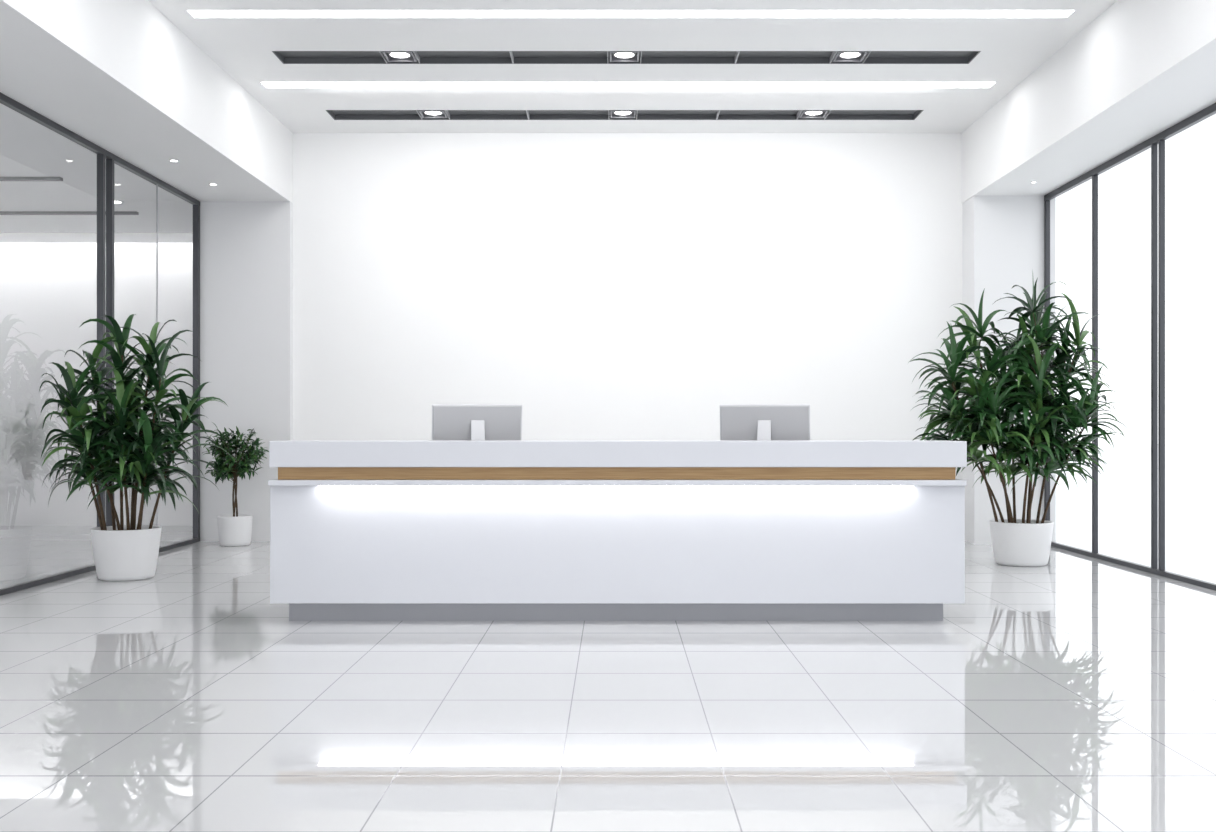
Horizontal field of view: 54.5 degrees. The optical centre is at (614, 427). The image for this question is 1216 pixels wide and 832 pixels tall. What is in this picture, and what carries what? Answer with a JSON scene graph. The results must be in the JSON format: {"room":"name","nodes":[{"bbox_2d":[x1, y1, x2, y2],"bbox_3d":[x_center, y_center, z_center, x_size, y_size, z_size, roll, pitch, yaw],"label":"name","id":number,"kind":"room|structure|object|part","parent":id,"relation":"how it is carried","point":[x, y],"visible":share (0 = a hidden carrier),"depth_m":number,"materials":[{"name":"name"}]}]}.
{"room":"lobby","nodes":[
{"label":"lobby","id":0,"kind":"room"},
{"bbox_2d":[0,105,192,232],"bbox_3d":[-8.135,-2.625,6.425,8.030,0.450,18.850,0,0,0],"label":"ceiling","id":1,"kind":"structure","parent":0,"point":[27,149],"depth_m":11.98,"materials":[{"name":"paint"}]},
{"bbox_2d":[0,177,62,180],"bbox_3d":[-7.650,-2.385,11.300,4.700,0.030,0.060,0,0,0],"label":"ceiling track","id":2,"kind":"object","parent":1,"relation":"attached to","point":[1,178],"visible":1,"depth_m":11.27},
{"bbox_2d":[0,211,138,214],"bbox_3d":[-7.650,-2.385,13.100,4.700,0.030,0.060,0,0,0],"label":"ceiling track","id":3,"kind":"object","parent":1,"relation":"attached to","point":[1,212],"visible":1,"depth_m":13.07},
{"bbox_2d":[114,200,123,203],"bbox_3d":[-5.300,-2.398,12.500,0.192,0.012,0.192,0,0,0],"label":"recessed light","id":4,"kind":"object","parent":1,"relation":"in","point":[115,201],"visible":0.57,"depth_m":12.52,"materials":[{"name":"glass"}]},
{"bbox_2d":[0,0,292,205],"bbox_3d":[-4.005,-2.875,4.875,1.130,0.950,15.750,0,0,0],"label":"soffit","id":5,"kind":"structure","parent":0,"point":[120,76],"depth_m":9.09,"materials":[{"name":"paint"}]},
{"bbox_2d":[200,201,292,540],"bbox_3d":[-3.955,-0.600,12.675,1.030,3.600,0.350,0,0,0],"label":"column","id":6,"kind":"structure","parent":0,"point":[246,247],"depth_m":12.50,"materials":[{"name":"paint"}]},
{"bbox_2d":[0,526,1215,831],"bbox_3d":[-3.765,1.250,6.500,16.470,0.100,19.000,0,0,0],"label":"floor","id":7,"kind":"structure","parent":0,"point":[1074,692],"depth_m":5.08,"materials":[{"name":"tile"}]},
{"bbox_2d":[0,233,192,525],"bbox_3d":[-8.235,-0.600,14.500,7.530,3.600,0.001,0,0,0],"label":"glass","id":8,"kind":"object","parent":7,"relation":"on","point":[48,281],"visible":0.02,"depth_m":14.50,"materials":[{"name":"glass"}]},
{"bbox_2d":[156,184,157,525],"bbox_3d":[-4.420,-0.595,11.390,0.012,3.510,0.010,0,0,0],"label":"joint","id":9,"kind":"object","parent":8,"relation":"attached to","point":[156,184],"depth_m":11.39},
{"bbox_2d":[0,92,199,595],"bbox_3d":[-4.420,-0.600,4.750,0.056,3.600,15.500,0,0,0],"label":"frame","id":10,"kind":"object","parent":7,"relation":"on","point":[106,160],"visible":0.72,"depth_m":10.31,"materials":[{"name":"metal"}]},
{"bbox_2d":[39,314,231,580],"bbox_3d":[-3.743,0.133,9.381,1.325,2.134,1.280,0,0,0],"label":"potted palm","id":11,"kind":"object","parent":7,"relation":"on","point":[130,551],"visible":1,"depth_m":9.25,"materials":[{"name":"plant"}]},
{"bbox_2d":[91,525,161,580],"bbox_3d":[-3.900,0.998,9.420,0.524,0.404,0.524,0,0,0],"label":"pot","id":12,"kind":"object","parent":11,"relation":"attached to","point":[121,552],"depth_m":9.22,"materials":[{"name":"ceramic"}]},
{"bbox_2d":[202,422,268,546],"bbox_3d":[-3.889,0.568,12.067,0.698,1.264,0.522,0,0,0],"label":"ficus tree","id":13,"kind":"object","parent":7,"relation":"on","point":[234,530],"visible":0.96,"depth_m":12.00,"materials":[{"name":"green plant"}]},
{"bbox_3d":[-3.890,1.048,12.080,0.344,0.304,0.344,0,0,0],"label":"pot","id":14,"kind":"part","parent":13,"relation":"part of","materials":[{"name":"ceramic"}]},
{"bbox_2d":[268,440,966,620],"bbox_3d":[0.015,0.640,7.650,4.254,1.120,1.000,0,0,0],"label":"reception desk","id":15,"kind":"object","parent":7,"relation":"on","point":[361,530],"visible":1,"depth_m":7.22,"materials":[{"name":"paint"}]},
{"bbox_2d":[432,404,521,439],"bbox_3d":[-0.910,0.146,7.851,0.602,0.606,0.260,0,0,-12],"label":"computer monitor","id":16,"kind":"object","parent":15,"relation":"on","point":[449,421],"visible":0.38,"depth_m":7.89,"materials":[{"name":"metal"}]},
{"bbox_3d":[0.015,0.712,7.276,4.254,0.726,0.108,0,0,0],"label":"panel","id":17,"kind":"part","parent":15,"relation":"part of","materials":[{"name":"paint"}]},
{"bbox_2d":[269,440,966,466],"bbox_3d":[0.018,0.159,7.385,4.230,0.158,0.470,0,0,0],"label":"countertop","id":18,"kind":"structure","parent":15,"relation":"on","point":[290,453],"depth_m":7.15,"materials":[{"name":"paint"}]},
{"bbox_2d":[720,404,809,439],"bbox_3d":[0.990,0.146,7.851,0.602,0.606,0.260,0,0,12],"label":"computer monitor","id":19,"kind":"object","parent":15,"relation":"on","point":[774,421],"visible":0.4,"depth_m":7.89,"materials":[{"name":"metal"}]},
{"bbox_2d":[962,195,1055,543],"bbox_3d":[4.130,-0.600,12.515,0.840,3.600,0.670,0,0,0],"label":"column","id":20,"kind":"structure","parent":7,"relation":"on","point":[1003,235],"depth_m":12.18,"materials":[{"name":"paint"}]},
{"bbox_2d":[909,269,1129,566],"bbox_3d":[3.484,-0.106,10.426,1.842,2.612,1.539,0,0,0],"label":"potted palm","id":21,"kind":"object","parent":7,"relation":"on","point":[1023,542],"visible":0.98,"depth_m":10.20,"materials":[{"name":"plant"}]},
{"bbox_2d":[989,519,1053,566],"bbox_3d":[3.580,1.010,10.400,0.536,0.379,0.536,0,0,0],"label":"pot","id":22,"kind":"object","parent":21,"relation":"attached to","point":[1015,542],"depth_m":10.20,"materials":[{"name":"ceramic"}]},
{"bbox_2d":[1044,103,1215,590],"bbox_3d":[4.450,-0.600,4.590,0.044,3.600,15.180,0,0,0],"label":"frame","id":23,"kind":"object","parent":7,"relation":"on","point":[1156,143],"visible":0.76,"depth_m":9.72,"materials":[{"name":"metal"}]},
{"bbox_2d":[293,133,961,478],"bbox_3d":[0.130,-0.975,12.675,7.180,4.350,0.150,0,0,0],"label":"wall","id":24,"kind":"structure","parent":0,"point":[602,286],"depth_m":12.60,"materials":[{"name":"paint"}]},
{"bbox_2d":[148,0,1116,132],"bbox_3d":[0.130,-3.260,4.850,7.240,0.220,15.700,0,0,0],"label":"ceiling","id":25,"kind":"structure","parent":0,"point":[1012,48],"depth_m":10.18,"materials":[{"name":"paint"}]},
{"bbox_2d":[326,110,922,119],"bbox_3d":[0.095,-3.190,11.880,5.930,0.080,0.380,0,0,0],"label":"recessed ceiling light","id":26,"kind":"object","parent":25,"relation":"attached to","point":[335,114],"visible":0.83,"depth_m":12.05,"materials":[{"name":"grey metal"}]},
{"bbox_2d":[419,110,446,117],"bbox_3d":[-1.830,-3.178,11.880,0.250,0.045,0.260,0,0,0],"label":"lamp","id":27,"kind":"object","parent":26,"relation":"attached to","point":[422,113],"depth_m":11.91,"materials":[{"name":"grey"}]},
{"bbox_2d":[610,110,635,117],"bbox_3d":[0.080,-3.178,11.880,0.250,0.045,0.260,0,0,0],"label":"lamp","id":28,"kind":"object","parent":26,"relation":"attached to","point":[614,113],"depth_m":11.93,"materials":[{"name":"grey"}]},
{"bbox_2d":[799,110,827,117],"bbox_3d":[2.000,-3.178,11.880,0.250,0.045,0.260,0,0,0],"label":"lamp","id":29,"kind":"object","parent":26,"relation":"attached to","point":[802,113],"depth_m":11.91,"materials":[{"name":"grey"}]},
{"bbox_2d":[272,51,980,63],"bbox_3d":[0.095,-3.190,10.035,5.930,0.080,0.350,0,0,0],"label":"recessed ceiling light","id":30,"kind":"object","parent":25,"relation":"attached to","point":[286,57],"visible":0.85,"depth_m":10.16,"materials":[{"name":"grey metal"}]},
{"bbox_2d":[382,51,416,61],"bbox_3d":[-1.830,-3.178,10.035,0.250,0.045,0.260,0,0,0],"label":"lamp","id":31,"kind":"object","parent":30,"relation":"attached to","point":[388,56],"depth_m":10.06,"materials":[{"name":"grey"}]},
{"bbox_2d":[610,51,638,61],"bbox_3d":[0.080,-3.178,10.035,0.250,0.045,0.260,0,0,0],"label":"lamp","id":32,"kind":"object","parent":30,"relation":"attached to","point":[615,56],"depth_m":10.08,"materials":[{"name":"grey"}]},
{"bbox_2d":[833,51,867,61],"bbox_3d":[2.000,-3.178,10.035,0.250,0.045,0.260,0,0,0],"label":"lamp","id":33,"kind":"object","parent":30,"relation":"attached to","point":[838,56],"depth_m":10.06,"materials":[{"name":"grey"}]},
{"bbox_2d":[262,82,993,86],"bbox_3d":[0.120,-3.180,10.840,6.700,0.040,0.180,0,0,0],"label":"ceiling light strip","id":34,"kind":"object","parent":25,"relation":"in","point":[268,84],"depth_m":10.86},
{"bbox_2d":[188,10,1072,15],"bbox_3d":[0.120,-3.180,8.980,6.700,0.040,0.160,0,0,0],"label":"ceiling light strip","id":35,"kind":"object","parent":25,"relation":"in","point":[194,12],"depth_m":8.97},
{"bbox_2d":[962,0,1215,202],"bbox_3d":[4.150,-2.875,4.875,0.900,0.950,15.750,0,0,0],"label":"soffit","id":36,"kind":"structure","parent":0,"point":[1141,68],"depth_m":9.34,"materials":[{"name":"paint"}]},
{"label":"outside","id":37,"kind":"structure","parent":0,"visible":0},
{"bbox_2d":[1056,444,1215,583],"bbox_3d":[25.000,1.270,25.000,110.000,0.100,130.000,0,0,0],"label":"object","id":38,"kind":"structure","parent":37,"point":[1124,485],"depth_m":18.34,"materials":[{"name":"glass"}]}
]}

